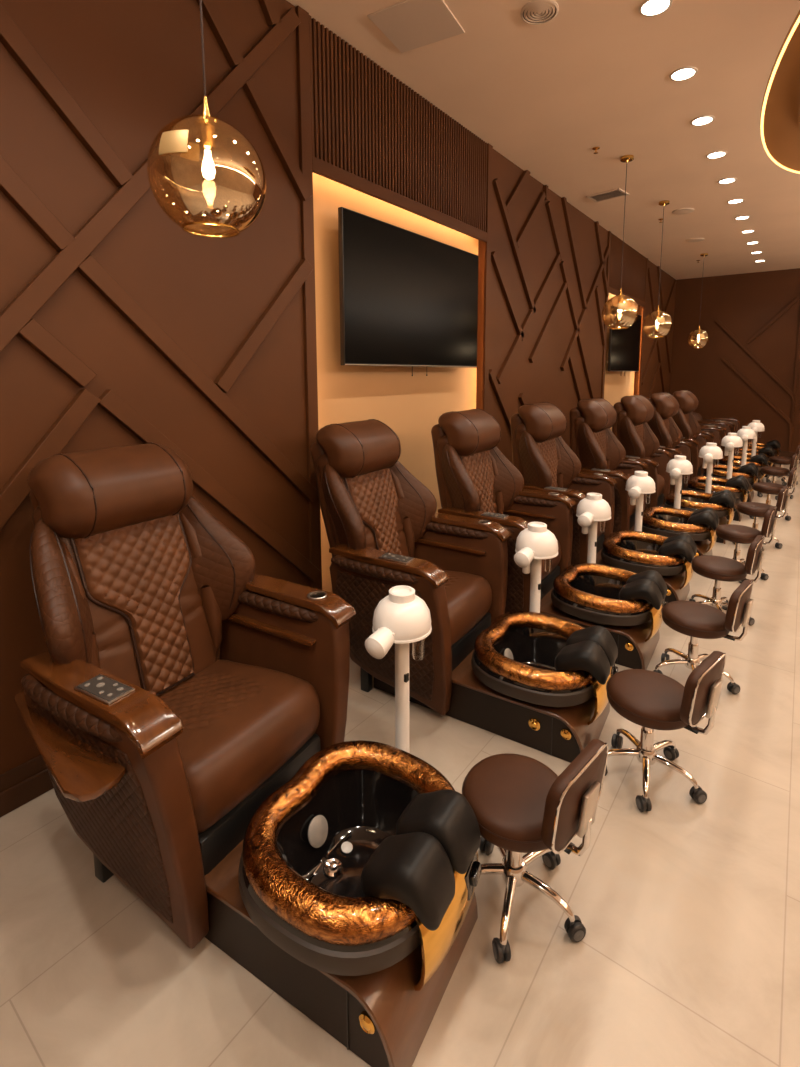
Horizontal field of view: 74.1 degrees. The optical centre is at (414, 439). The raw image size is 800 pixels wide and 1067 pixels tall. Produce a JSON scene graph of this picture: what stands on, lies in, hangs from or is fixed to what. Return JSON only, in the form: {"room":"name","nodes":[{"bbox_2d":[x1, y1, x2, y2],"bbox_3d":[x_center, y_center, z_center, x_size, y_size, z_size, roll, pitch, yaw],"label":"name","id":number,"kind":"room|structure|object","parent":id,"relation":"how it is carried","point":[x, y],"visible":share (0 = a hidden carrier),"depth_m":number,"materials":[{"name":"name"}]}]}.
{"room":"salon","nodes":[
{"label":"salon","id":0,"kind":"room"},
{"bbox_2d":[0,0,675,773],"bbox_3d":[0.888,-0.785,5.135,0.180,3.470,14.630,5,9,36],"label":"wall","id":1,"kind":"structure","parent":0,"point":[134,68],"depth_m":2.33,"materials":[{"name":"paint"}]},
{"bbox_2d":[0,755,53,816],"bbox_3d":[0.971,0.869,5.283,0.024,0.150,14.630,5,9,36],"label":"baseboard","id":2,"kind":"structure","parent":1,"relation":"attached to","point":[21,784],"depth_m":1.98,"materials":[{"name":"paint"}]},
{"bbox_2d":[0,155,74,250],"bbox_3d":[-1.571,-1.185,1.514,0.038,1.081,1.006,5,9,36],"label":"trim","id":3,"kind":"structure","parent":1,"relation":"attached to","point":[12,186],"depth_m":1.85,"materials":[{"name":"paint"}]},
{"bbox_2d":[0,389,100,529],"bbox_3d":[-1.454,0.249,1.857,0.038,0.837,0.702,5,9,36],"label":"trim","id":4,"kind":"structure","parent":1,"relation":"attached to","point":[16,489],"depth_m":1.95,"materials":[{"name":"paint"}]},
{"bbox_2d":[17,319,96,386],"bbox_3d":[-1.324,-0.317,1.965,0.038,0.245,0.244,5,9,36],"label":"trim","id":5,"kind":"structure","parent":1,"relation":"attached to","point":[33,333],"depth_m":1.95,"materials":[{"name":"paint"}]},
{"bbox_2d":[0,4,132,186],"bbox_3d":[-1.415,-1.446,1.697,0.038,0.980,0.936,5,9,36],"label":"trim","id":6,"kind":"structure","parent":1,"relation":"attached to","point":[12,38],"depth_m":1.90,"materials":[{"name":"paint"}]},
{"bbox_2d":[0,7,300,351],"bbox_3d":[-1.175,-0.921,2.093,0.038,2.355,1.947,5,9,36],"label":"trim","id":7,"kind":"structure","parent":1,"relation":"attached to","point":[39,290],"depth_m":2.08,"materials":[{"name":"paint"}]},
{"bbox_2d":[76,255,317,501],"bbox_3d":[-0.922,-0.175,2.536,0.038,1.178,1.188,5,9,36],"label":"trim","id":8,"kind":"structure","parent":1,"relation":"attached to","point":[90,268],"depth_m":2.35,"materials":[{"name":"paint"}]},
{"bbox_2d":[98,389,320,581],"bbox_3d":[-0.911,0.312,2.613,0.038,1.143,1.152,5,9,36],"label":"trim","id":9,"kind":"structure","parent":1,"relation":"attached to","point":[110,402],"depth_m":2.51,"materials":[{"name":"paint"}]},
{"bbox_2d":[196,0,243,67],"bbox_3d":[-0.929,-1.947,2.303,0.038,0.474,0.402,5,9,36],"label":"trim","id":10,"kind":"structure","parent":1,"relation":"attached to","point":[211,12],"depth_m":2.38,"materials":[{"name":"paint"}]},
{"bbox_2d":[214,259,312,392],"bbox_3d":[-0.757,-0.605,2.709,0.038,0.707,0.628,5,9,36],"label":"trim","id":11,"kind":"structure","parent":1,"relation":"attached to","point":[265,323],"depth_m":2.67,"materials":[{"name":"paint"}]},
{"bbox_2d":[258,0,281,26],"bbox_3d":[-0.717,-2.121,2.572,0.038,0.186,0.148,5,9,36],"label":"trim","id":12,"kind":"structure","parent":1,"relation":"attached to","point":[269,9],"depth_m":2.58,"materials":[{"name":"paint"}]},
{"bbox_2d":[243,78,312,200],"bbox_3d":[-0.688,-1.505,2.690,0.038,0.485,0.408,5,9,36],"label":"trim","id":13,"kind":"structure","parent":1,"relation":"attached to","point":[252,89],"depth_m":2.66,"materials":[{"name":"paint"}]},
{"bbox_2d":[295,5,492,589],"bbox_3d":[0.015,-0.614,3.783,0.024,3.470,2.110,5,9,36],"label":"trim","id":14,"kind":"structure","parent":1,"relation":"attached to","point":[309,164],"depth_m":3.00,"materials":[{"name":"paint"}]},
{"bbox_2d":[313,173,477,592],"bbox_3d":[-0.082,-0.350,3.888,0.020,2.600,2.100,5,9,36],"label":"wall niche","id":15,"kind":"object","parent":1,"relation":"attached to","point":[410,405],"visible":0.21,"depth_m":3.58,"materials":[{"name":"beige paint"}]},
{"bbox_2d":[338,207,477,375],"bbox_3d":[-0.003,-0.934,3.738,0.136,0.963,1.570,5,9,36],"label":"television","id":16,"kind":"object","parent":15,"relation":"attached to","point":[407,298],"visible":1,"depth_m":3.52,"materials":[{"name":"black plastic"}]},
{"bbox_2d":[309,15,486,231],"bbox_3d":[0.010,-1.984,3.614,0.020,0.710,1.946,5,9,36],"label":"slatted panel","id":17,"kind":"object","parent":1,"relation":"attached to","point":[430,159],"depth_m":3.39,"materials":[{"name":"paint"}]},
{"bbox_2d":[489,369,510,432],"bbox_3d":[0.846,-0.266,4.960,0.038,0.782,0.693,5,9,36],"label":"trim","id":18,"kind":"structure","parent":1,"relation":"attached to","point":[492,378],"depth_m":4.83,"materials":[{"name":"paint"}]},
{"bbox_2d":[491,251,524,340],"bbox_3d":[0.849,-1.290,4.834,0.038,0.726,0.676,5,9,36],"label":"trim","id":19,"kind":"structure","parent":1,"relation":"attached to","point":[494,259],"depth_m":4.78,"materials":[{"name":"paint"}]},
{"bbox_2d":[492,178,535,313],"bbox_3d":[0.932,-1.737,4.892,0.038,1.056,0.911,5,9,36],"label":"trim","id":20,"kind":"structure","parent":1,"relation":"attached to","point":[496,185],"depth_m":4.81,"materials":[{"name":"paint"}]},
{"bbox_2d":[506,170,529,212],"bbox_3d":[0.929,-2.275,4.820,0.038,0.495,0.480,5,9,36],"label":"trim","id":21,"kind":"structure","parent":1,"relation":"attached to","point":[518,187],"depth_m":4.79,"materials":[{"name":"paint"}]},
{"bbox_2d":[496,254,560,383],"bbox_3d":[1.149,-1.253,5.252,0.038,1.365,1.397,5,9,36],"label":"trim","id":22,"kind":"structure","parent":1,"relation":"attached to","point":[530,314],"depth_m":5.17,"materials":[{"name":"paint"}]},
{"bbox_2d":[516,192,545,247],"bbox_3d":[1.107,-2.119,5.084,0.038,0.642,0.630,5,9,36],"label":"trim","id":23,"kind":"structure","parent":1,"relation":"attached to","point":[542,196],"depth_m":5.06,"materials":[{"name":"paint"}]},
{"bbox_2d":[528,282,567,362],"bbox_3d":[1.422,-1.266,5.626,0.038,0.899,0.916,5,9,36],"label":"trim","id":24,"kind":"structure","parent":1,"relation":"attached to","point":[564,286],"depth_m":5.58,"materials":[{"name":"paint"}]},
{"bbox_2d":[545,201,562,259],"bbox_3d":[1.467,-2.188,5.571,0.038,0.522,0.453,5,9,36],"label":"trim","id":25,"kind":"structure","parent":1,"relation":"attached to","point":[548,203],"depth_m":5.53,"materials":[{"name":"paint"}]},
{"bbox_2d":[561,197,586,308],"bbox_3d":[1.840,-2.108,6.095,0.038,1.136,0.886,5,9,36],"label":"trim","id":26,"kind":"structure","parent":1,"relation":"attached to","point":[563,199],"depth_m":6.03,"materials":[{"name":"paint"}]},
{"bbox_2d":[568,354,582,401],"bbox_3d":[2.034,-0.549,6.560,0.038,1.041,0.873,5,9,36],"label":"trim","id":27,"kind":"structure","parent":1,"relation":"attached to","point":[570,361],"depth_m":6.37,"materials":[{"name":"paint"}]},
{"bbox_2d":[559,261,594,398],"bbox_3d":[1.982,-1.228,6.403,0.038,1.602,1.330,5,9,36],"label":"trim","id":28,"kind":"structure","parent":1,"relation":"attached to","point":[562,263],"depth_m":6.28,"materials":[{"name":"paint"}]},
{"bbox_2d":[560,246,609,370],"bbox_3d":[2.126,-1.684,6.543,0.038,1.650,1.568,5,9,36],"label":"trim","id":29,"kind":"structure","parent":1,"relation":"attached to","point":[601,266],"depth_m":6.45,"materials":[{"name":"paint"}]},
{"bbox_2d":[595,286,605,344],"bbox_3d":[2.445,-1.626,6.989,0.038,0.732,0.492,5,9,36],"label":"trim","id":30,"kind":"structure","parent":1,"relation":"attached to","point":[597,295],"depth_m":6.96,"materials":[{"name":"paint"}]},
{"bbox_2d":[594,221,608,296],"bbox_3d":[2.426,-2.328,6.874,0.038,0.871,0.635,5,9,36],"label":"trim","id":31,"kind":"structure","parent":1,"relation":"attached to","point":[597,229],"depth_m":6.82,"materials":[{"name":"paint"}]},
{"bbox_2d":[604,293,637,430],"bbox_3d":[3.108,-0.897,8.211,0.020,2.600,2.140,5,9,36],"label":"wall niche","id":32,"kind":"object","parent":1,"relation":"attached to","point":[617,385],"visible":0.21,"depth_m":8.20,"materials":[{"name":"beige paint"}]},
{"bbox_2d":[608,305,641,375],"bbox_3d":[3.118,-1.447,7.971,0.136,0.963,1.570,5,9,36],"label":"television","id":33,"kind":"object","parent":32,"relation":"attached to","point":[624,344],"visible":1,"depth_m":7.81,"materials":[{"name":"black plastic"}]},
{"bbox_2d":[601,231,647,398],"bbox_3d":[3.205,-1.161,8.106,0.024,3.470,2.150,5,9,36],"label":"trim","id":34,"kind":"structure","parent":1,"relation":"attached to","point":[613,291],"depth_m":7.39,"materials":[{"name":"paint"}]},
{"bbox_2d":[609,233,646,300],"bbox_3d":[3.199,-2.530,7.937,0.020,0.710,1.986,5,9,36],"label":"slatted panel","id":35,"kind":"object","parent":1,"relation":"attached to","point":[633,267],"depth_m":7.84,"materials":[{"name":"paint"}]},
{"bbox_2d":[647,363,660,398],"bbox_3d":[4.238,-0.803,9.563,0.038,1.192,1.317,5,9,36],"label":"trim","id":36,"kind":"structure","parent":1,"relation":"attached to","point":[659,364],"depth_m":9.74,"materials":[{"name":"paint"}]},
{"bbox_2d":[648,268,664,391],"bbox_3d":[4.559,-1.624,9.901,0.038,2.736,2.323,5,9,36],"label":"trim","id":37,"kind":"structure","parent":1,"relation":"attached to","point":[649,271],"depth_m":9.48,"materials":[{"name":"paint"}]},
{"bbox_2d":[642,280,675,384],"bbox_3d":[4.533,-2.069,9.809,0.038,2.042,2.317,5,9,36],"label":"trim","id":38,"kind":"structure","parent":1,"relation":"attached to","point":[674,282],"depth_m":9.59,"materials":[{"name":"paint"}]},
{"bbox_2d":[657,266,671,372],"bbox_3d":[4.759,-2.229,10.100,0.038,1.887,1.643,5,9,36],"label":"trim","id":39,"kind":"structure","parent":1,"relation":"attached to","point":[658,267],"depth_m":9.96,"materials":[{"name":"paint"}]},
{"bbox_2d":[0,460,799,1066],"bbox_3d":[3.140,1.192,3.724,6.000,0.100,15.030,5,9,36],"label":"floor","id":40,"kind":"structure","parent":0,"point":[688,955],"depth_m":1.52,"materials":[{"name":"beige tile"}]},
{"bbox_2d":[14,442,481,1066],"bbox_3d":[-0.586,0.732,1.661,1.604,1.332,0.960,5,9,34],"label":"chair","id":41,"kind":"object","parent":40,"relation":"on","point":[228,794],"visible":1,"depth_m":1.55,"materials":[{"name":"brown leather"}]},
{"bbox_2d":[14,689,126,801],"bbox_3d":[-1.002,0.819,1.447,0.626,0.022,0.141,5,8,32],"label":"tray","id":42,"kind":"object","parent":41,"relation":"on","point":[82,771],"depth_m":1.36,"materials":[{"name":"brown wood"}]},
{"bbox_2d":[238,740,454,975],"bbox_3d":[-0.159,1.161,1.511,0.588,0.247,0.619,5,9,36],"label":"bowl","id":43,"kind":"object","parent":41,"relation":"on","point":[308,893],"depth_m":1.43,"materials":[{"name":"gold metal"}]},
{"bbox_2d":[365,585,431,752],"bbox_3d":[-0.069,0.960,2.023,0.256,0.787,0.323,5,9,36],"label":"steamer","id":44,"kind":"object","parent":40,"relation":"on","point":[401,618],"visible":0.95,"depth_m":1.96,"materials":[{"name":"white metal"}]},
{"bbox_2d":[412,638,424,660],"bbox_3d":[0.014,0.776,2.018,0.050,0.122,0.050,5,9,36],"label":"glass jar","id":45,"kind":"object","parent":44,"relation":"on","point":[424,638],"depth_m":2.01,"materials":[{"name":"clear glass"}]},
{"bbox_2d":[310,419,618,762],"bbox_3d":[0.204,0.601,2.672,1.576,1.337,0.890,4,8,31],"label":"chair","id":46,"kind":"object","parent":40,"relation":"on","point":[538,681],"visible":0.9,"depth_m":2.55,"materials":[{"name":"brown leather"}]},
{"bbox_2d":[471,611,594,707],"bbox_3d":[0.584,1.038,2.481,0.583,0.247,0.617,5,9,36],"label":"bowl","id":47,"kind":"object","parent":46,"relation":"on","point":[517,661],"depth_m":2.34,"materials":[{"name":"gold metal"}]},
{"bbox_2d":[462,739,608,963],"bbox_3d":[0.327,1.121,1.575,0.420,0.581,0.394,7,10,44],"label":"stool","id":48,"kind":"object","parent":40,"relation":"on","point":[520,805],"visible":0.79,"depth_m":1.48,"materials":[{"name":"leather"}]},
{"bbox_2d":[514,522,557,612],"bbox_3d":[0.632,0.849,2.846,0.256,0.802,0.324,5,9,36],"label":"steamer","id":49,"kind":"object","parent":40,"relation":"on","point":[535,543],"visible":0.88,"depth_m":2.78,"materials":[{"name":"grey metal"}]},
{"bbox_2d":[431,409,667,669],"bbox_3d":[0.815,0.508,3.350,1.458,1.352,0.890,5,9,33],"label":"chair","id":50,"kind":"object","parent":40,"relation":"on","point":[475,479],"visible":0.59,"depth_m":3.33,"materials":[{"name":"brown leather"}]},
{"bbox_2d":[551,563,650,627],"bbox_3d":[1.138,0.950,3.178,0.578,0.247,0.615,5,9,36],"label":"bowl","id":51,"kind":"object","parent":50,"relation":"on","point":[586,595],"depth_m":3.01,"materials":[{"name":"gold metal"}]},
{"bbox_2d":[576,493,610,562],"bbox_3d":[1.183,0.760,3.578,0.256,0.794,0.324,5,9,36],"label":"steamer","id":52,"kind":"object","parent":40,"relation":"on","point":[592,509],"visible":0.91,"depth_m":3.51,"materials":[{"name":"white plastic"}]},
{"bbox_2d":[510,402,696,602],"bbox_3d":[1.412,0.416,4.036,1.352,1.361,0.890,5,9,34],"label":"chair","id":53,"kind":"object","parent":40,"relation":"on","point":[545,462],"visible":0.59,"depth_m":4.02,"materials":[{"name":"brown leather"}]},
{"bbox_2d":[601,530,685,577],"bbox_3d":[1.690,0.860,3.892,0.577,0.247,0.615,5,9,36],"label":"bowl","id":54,"kind":"object","parent":53,"relation":"on","point":[637,552],"depth_m":3.71,"materials":[{"name":"gold metal"}]},
{"bbox_2d":[570,398,648,531],"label":"chair","id":55,"kind":"object","parent":40,"relation":"on","point":[596,445],"depth_m":4.73,"materials":[{"name":"brown leather"}]},
{"bbox_2d":[625,471,655,531],"bbox_3d":[1.799,0.662,4.285,0.256,0.812,0.324,5,9,36],"label":"steamer","id":56,"kind":"object","parent":40,"relation":"on","point":[639,484],"visible":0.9,"depth_m":4.22,"materials":[{"name":"white plastic"}]},
{"bbox_2d":[612,395,674,508],"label":"chair","id":57,"kind":"object","parent":40,"relation":"on","point":[634,434],"depth_m":5.41,"materials":[{"name":"brown leather"}]},
{"bbox_2d":[605,651,726,811],"bbox_3d":[0.942,1.059,2.064,0.394,0.581,0.420,-6,10,-41],"label":"stool","id":58,"kind":"object","parent":40,"relation":"on","point":[651,700],"visible":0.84,"depth_m":1.98,"materials":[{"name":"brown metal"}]},
{"bbox_2d":[647,392,691,491],"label":"chair","id":59,"kind":"object","parent":40,"relation":"on","point":[664,428],"depth_m":6.12,"materials":[{"name":"brown leather"}]},
{"bbox_2d":[666,455,692,508],"bbox_3d":[2.457,0.565,4.974,0.256,0.832,0.324,5,9,36],"label":"steamer","id":60,"kind":"object","parent":40,"relation":"on","point":[679,466],"visible":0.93,"depth_m":4.92,"materials":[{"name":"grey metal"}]},
{"bbox_2d":[642,494,718,556],"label":"basin","id":61,"kind":"object","parent":40,"relation":"on","point":[701,524],"depth_m":4.42,"materials":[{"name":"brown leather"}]},
{"bbox_2d":[642,506,709,542],"bbox_3d":[2.275,0.766,4.635,0.577,0.247,0.615,5,9,36],"label":"bowl","id":62,"kind":"object","parent":61,"relation":"on","point":[664,521],"depth_m":4.45,"materials":[{"name":"gold metal"}]},
{"bbox_2d":[672,390,707,478],"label":"chair","id":63,"kind":"object","parent":40,"relation":"on","point":[686,422],"depth_m":6.92,"materials":[{"name":"brown leather"}]},
{"bbox_2d":[681,474,705,491],"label":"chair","id":64,"kind":"object","parent":40,"relation":"on","point":[695,483],"depth_m":6.12,"materials":[{"name":"brown leather"}]},
{"bbox_2d":[686,476,742,499],"bbox_3d":[3.446,0.582,6.087,0.575,0.247,0.614,5,9,36],"label":"bowl","id":65,"kind":"object","parent":64,"relation":"on","point":[695,483],"depth_m":5.92,"materials":[{"name":"gold metal"}]},
{"bbox_2d":[654,579,753,693],"bbox_3d":[1.475,0.975,2.731,0.420,0.581,0.394,7,10,44],"label":"stool","id":66,"kind":"object","parent":40,"relation":"on","point":[696,620],"visible":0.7,"depth_m":2.65,"materials":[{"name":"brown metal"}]},
{"bbox_2d":[680,490,735,543],"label":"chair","id":67,"kind":"object","parent":40,"relation":"on","point":[723,502],"depth_m":5.09,"materials":[{"name":"brown leather"}]},
{"bbox_2d":[664,490,728,518],"bbox_3d":[2.841,0.678,5.334,0.575,0.247,0.614,5,9,36],"label":"bowl","id":68,"kind":"object","parent":67,"relation":"on","point":[691,500],"depth_m":5.13,"materials":[{"name":"gold metal"}]},
{"bbox_2d":[699,442,722,492],"bbox_3d":[3.133,0.463,5.662,0.256,0.862,0.324,5,9,36],"label":"steamer","id":69,"kind":"object","parent":40,"relation":"on","point":[711,451],"visible":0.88,"depth_m":5.61,"materials":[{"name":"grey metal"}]},
{"bbox_2d":[700,426,727,464],"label":"chair","id":70,"kind":"object","parent":40,"relation":"on","point":[713,433],"depth_m":8.12,"materials":[{"name":"brown leather"}]},
{"bbox_2d":[697,421,731,454],"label":"chair","id":71,"kind":"object","parent":40,"relation":"on","point":[725,429],"depth_m":8.91,"materials":[{"name":"brown leather"}]},
{"bbox_2d":[692,412,739,432],"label":"chair","id":72,"kind":"object","parent":40,"relation":"on","point":[735,428],"depth_m":9.73,"materials":[{"name":"brown leather"}]},
{"bbox_2d":[712,464,726,478],"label":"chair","id":73,"kind":"object","parent":40,"relation":"on","point":[719,471],"depth_m":6.75,"materials":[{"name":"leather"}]},
{"bbox_2d":[703,464,753,482],"bbox_3d":[4.087,0.479,6.904,0.574,0.247,0.614,5,9,36],"label":"bowl","id":74,"kind":"object","parent":73,"relation":"on","point":[719,471],"depth_m":6.69,"materials":[{"name":"gold metal"}]},
{"bbox_2d":[689,535,764,625],"bbox_3d":[2.006,0.884,3.448,0.420,0.581,0.394,6,10,41],"label":"stool","id":75,"kind":"object","parent":40,"relation":"on","point":[717,568],"visible":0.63,"depth_m":3.36,"materials":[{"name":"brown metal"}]},
{"bbox_2d":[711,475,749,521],"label":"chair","id":76,"kind":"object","parent":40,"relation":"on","point":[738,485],"depth_m":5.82,"materials":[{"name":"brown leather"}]},
{"bbox_2d":[721,433,742,478],"bbox_3d":[3.806,0.357,6.413,0.256,0.882,0.324,5,9,36],"label":"steamer","id":77,"kind":"object","parent":40,"relation":"on","point":[731,440],"visible":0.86,"depth_m":6.37,"materials":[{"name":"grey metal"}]},
{"bbox_2d":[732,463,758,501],"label":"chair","id":78,"kind":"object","parent":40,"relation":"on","point":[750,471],"depth_m":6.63,"materials":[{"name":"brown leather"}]},
{"bbox_2d":[715,506,776,582],"bbox_3d":[2.586,0.791,4.183,0.420,0.581,0.394,6,9,40],"label":"stool","id":79,"kind":"object","parent":40,"relation":"on","point":[738,534],"visible":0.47,"depth_m":4.08,"materials":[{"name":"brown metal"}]},
{"bbox_2d":[737,426,755,465],"bbox_3d":[4.473,0.257,7.208,0.256,0.882,0.324,5,9,36],"label":"steamer","id":80,"kind":"object","parent":40,"relation":"on","point":[746,433],"visible":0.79,"depth_m":7.15,"materials":[{"name":"white plastic"}]},
{"bbox_2d":[733,453,767,486],"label":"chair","id":81,"kind":"object","parent":40,"relation":"on","point":[760,460],"depth_m":7.47,"materials":[{"name":"brown leather"}]},
{"bbox_2d":[718,455,763,471],"bbox_3d":[4.747,0.377,7.715,0.574,0.247,0.614,5,9,36],"label":"bowl","id":82,"kind":"object","parent":81,"relation":"on","point":[737,459],"depth_m":7.51,"materials":[{"name":"gold metal"}]},
{"bbox_2d":[734,446,774,476],"label":"bath","id":83,"kind":"object","parent":40,"relation":"on","point":[768,451],"depth_m":8.26,"materials":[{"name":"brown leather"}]},
{"bbox_2d":[734,448,770,461],"bbox_3d":[5.370,0.278,8.492,0.574,0.247,0.614,5,9,36],"label":"bowl","id":84,"kind":"object","parent":83,"relation":"on","point":[767,452],"depth_m":8.29,"materials":[{"name":"gold metal"}]},
{"bbox_2d":[748,420,764,456],"bbox_3d":[5.123,0.150,8.013,0.256,0.892,0.324,5,9,36],"label":"steamer","id":85,"kind":"object","parent":40,"relation":"on","point":[755,425],"visible":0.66,"depth_m":7.95,"materials":[{"name":"white plastic"}]},
{"bbox_2d":[734,440,780,466],"label":"bath","id":86,"kind":"object","parent":40,"relation":"on","point":[775,444],"depth_m":9.02,"materials":[{"name":"black plastic"}]},
{"bbox_2d":[739,442,776,453],"bbox_3d":[5.993,0.180,9.269,0.574,0.247,0.614,5,9,36],"label":"bowl","id":87,"kind":"object","parent":86,"relation":"on","point":[759,445],"depth_m":9.03,"materials":[{"name":"gold metal"}]},
{"bbox_2d":[732,486,789,548],"bbox_3d":[3.212,0.697,4.932,0.420,0.581,0.394,6,10,42],"label":"stool","id":88,"kind":"object","parent":40,"relation":"on","point":[755,509],"visible":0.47,"depth_m":4.83,"materials":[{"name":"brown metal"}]},
{"bbox_2d":[749,468,797,520],"bbox_3d":[3.940,0.581,5.844,0.420,0.581,0.394,6,9,38],"label":"stool","id":89,"kind":"object","parent":40,"relation":"on","point":[767,488],"visible":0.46,"depth_m":5.74,"materials":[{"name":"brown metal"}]},
{"bbox_2d":[757,454,798,499],"bbox_3d":[4.684,0.454,6.852,0.420,0.581,0.394,6,9,40],"label":"stool","id":90,"kind":"object","parent":40,"relation":"on","point":[768,470],"visible":0.6,"depth_m":6.74,"materials":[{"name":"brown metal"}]},
{"bbox_2d":[766,445,799,485],"bbox_3d":[5.366,0.345,7.709,0.420,0.581,0.394,6,9,40],"label":"stool","id":91,"kind":"object","parent":40,"relation":"on","point":[781,460],"visible":0.75,"depth_m":7.63,"materials":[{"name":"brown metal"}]},
{"bbox_2d":[287,0,799,279],"bbox_3d":[3.140,-2.349,3.276,6.000,0.100,15.030,5,9,36],"label":"ceiling","id":92,"kind":"structure","parent":0,"point":[595,74],"depth_m":3.67,"materials":[{"name":"beige paint"}]},
{"bbox_2d":[147,0,266,237],"bbox_3d":[-0.580,-1.323,1.415,0.312,1.469,0.313,5,9,36],"label":"globe pendant","id":93,"kind":"object","parent":92,"relation":"hanging from","point":[232,225],"visible":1,"depth_m":1.46,"materials":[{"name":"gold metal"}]},
{"bbox_2d":[193,96,218,151],"bbox_3d":[-0.579,-0.880,1.472,0.068,0.137,0.067,5,9,36],"label":"socket","id":94,"kind":"object","parent":93,"relation":"attached to","point":[207,126],"depth_m":1.46,"materials":[{"name":"gold metal"}]},
{"bbox_2d":[367,0,464,52],"bbox_3d":[0.012,-2.242,2.856,0.400,0.008,0.370,4,8,28],"label":"access hatch","id":95,"kind":"object","parent":92,"relation":"attached to","point":[409,25],"visible":1,"depth_m":2.85,"materials":[{"name":"beige paint"}]},
{"bbox_2d":[520,0,558,24],"bbox_3d":[0.649,-2.229,2.762,0.196,0.010,0.196,5,9,36],"label":"ceiling vent","id":96,"kind":"object","parent":92,"relation":"in","point":[535,12],"visible":1,"depth_m":2.76,"materials":[{"name":"beige paint"}]},
{"bbox_2d":[586,188,628,201],"bbox_3d":[2.036,-2.587,5.609,0.360,0.014,0.250,7,10,44],"label":"ceiling vent","id":97,"kind":"object","parent":92,"relation":"in","point":[615,193],"visible":0.98,"depth_m":5.59,"materials":[{"name":"beige metal"}]},
{"bbox_2d":[602,155,637,328],"bbox_3d":[1.853,-1.741,4.720,0.312,1.469,0.313,5,9,36],"label":"globe pendant","id":98,"kind":"object","parent":92,"relation":"hanging from","point":[626,158],"visible":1,"depth_m":4.71,"materials":[{"name":"gold metal"}]},
{"bbox_2d":[617,288,623,302],"bbox_3d":[1.853,-1.298,4.777,0.068,0.137,0.067,5,9,36],"label":"socket","id":99,"kind":"object","parent":98,"relation":"attached to","point":[620,297],"depth_m":4.76,"materials":[{"name":"gold metal"}]},
{"bbox_2d":[639,0,672,16],"bbox_3d":[1.233,-2.225,2.719,0.160,0.007,0.160,5,9,36],"label":"recessed light","id":100,"kind":"object","parent":92,"relation":"in","point":[648,8],"visible":1,"depth_m":2.73,"materials":[{"name":"white"}]},
{"bbox_2d":[642,200,672,337],"bbox_3d":[2.744,-1.894,5.929,0.312,1.469,0.313,5,9,36],"label":"globe pendant","id":101,"kind":"object","parent":92,"relation":"hanging from","point":[665,202],"visible":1,"depth_m":5.93,"materials":[{"name":"gold metal"}]},
{"bbox_2d":[672,208,693,214],"bbox_3d":[3.119,-2.660,6.169,0.236,0.010,0.236,5,9,36],"label":"ceiling speaker","id":102,"kind":"object","parent":92,"relation":"attached to","point":[682,210],"visible":1,"depth_m":6.15,"materials":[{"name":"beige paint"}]},
{"bbox_2d":[669,66,697,80],"bbox_3d":[1.689,-2.303,3.337,0.160,0.007,0.160,5,9,36],"label":"recessed light","id":103,"kind":"object","parent":92,"relation":"in","point":[684,73],"visible":1,"depth_m":3.33,"materials":[{"name":"white"}]},
{"bbox_2d":[688,253,709,347],"bbox_3d":[4.578,-2.217,8.482,0.312,1.469,0.313,5,9,36],"label":"globe pendant","id":104,"kind":"object","parent":92,"relation":"hanging from","point":[700,335],"visible":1,"depth_m":8.48,"materials":[{"name":"gold metal"}]},
{"bbox_2d":[690,115,714,125],"bbox_3d":[2.145,-2.381,3.955,0.160,0.007,0.160,5,9,36],"label":"recessed light","id":105,"kind":"object","parent":92,"relation":"in","point":[706,119],"visible":1,"depth_m":3.95,"materials":[{"name":"white"}]},
{"bbox_2d":[706,151,726,158],"bbox_3d":[2.601,-2.459,4.573,0.160,0.007,0.160,5,9,36],"label":"recessed light","id":106,"kind":"object","parent":92,"relation":"in","point":[717,154],"visible":1,"depth_m":4.56,"materials":[{"name":"white plastic"}]},
{"bbox_2d":[718,178,736,183],"bbox_3d":[3.057,-2.538,5.191,0.160,0.007,0.160,5,9,36],"label":"recessed light","id":107,"kind":"object","parent":92,"relation":"in","point":[725,180],"visible":1,"depth_m":5.18,"materials":[{"name":"white plastic"}]},
{"bbox_2d":[760,10,799,173],"bbox_3d":[1.849,-1.791,2.157,0.724,0.726,2.160,5,9,36],"label":"chandelier","id":108,"kind":"object","parent":92,"relation":"hanging from","point":[780,109],"visible":1,"depth_m":2.44,"materials":[{"name":"brown metal"}]},
{"bbox_2d":[669,268,799,451],"bbox_3d":[7.507,-1.327,9.420,5.800,3.470,0.160,5,9,36],"label":"wall","id":109,"kind":"structure","parent":0,"point":[744,303],"depth_m":10.18,"materials":[{"name":"paint"}]},
{"bbox_2d":[715,319,792,396],"bbox_3d":[6.435,-1.569,10.060,1.381,1.488,0.038,5,9,36],"label":"trim","id":110,"kind":"structure","parent":109,"relation":"attached to","point":[717,321],"depth_m":10.04,"materials":[{"name":"paint"}]},
{"bbox_2d":[722,357,790,423],"bbox_3d":[6.495,-0.959,10.092,1.230,1.249,0.038,5,9,36],"label":"trim","id":111,"kind":"structure","parent":109,"relation":"attached to","point":[724,359],"depth_m":10.07,"materials":[{"name":"paint"}]},
{"bbox_2d":[747,296,799,343],"bbox_3d":[6.639,-2.215,9.828,0.788,0.830,0.038,5,9,36],"label":"trim","id":112,"kind":"structure","parent":109,"relation":"attached to","point":[796,299],"depth_m":9.80,"materials":[{"name":"paint"}]},
{"bbox_2d":[774,451,799,459],"bbox_3d":[7.454,0.334,9.557,5.400,0.140,0.020,5,9,36],"label":"baseboard","id":113,"kind":"structure","parent":109,"relation":"attached to","point":[782,453],"depth_m":9.91,"materials":[{"name":"paint"}]},
{"bbox_2d":[788,321,799,451],"bbox_3d":[6.982,-1.429,9.674,0.050,3.310,0.038,5,9,36],"label":"trim","id":114,"kind":"structure","parent":109,"relation":"attached to","point":[798,343],"depth_m":9.73,"materials":[{"name":"paint"}]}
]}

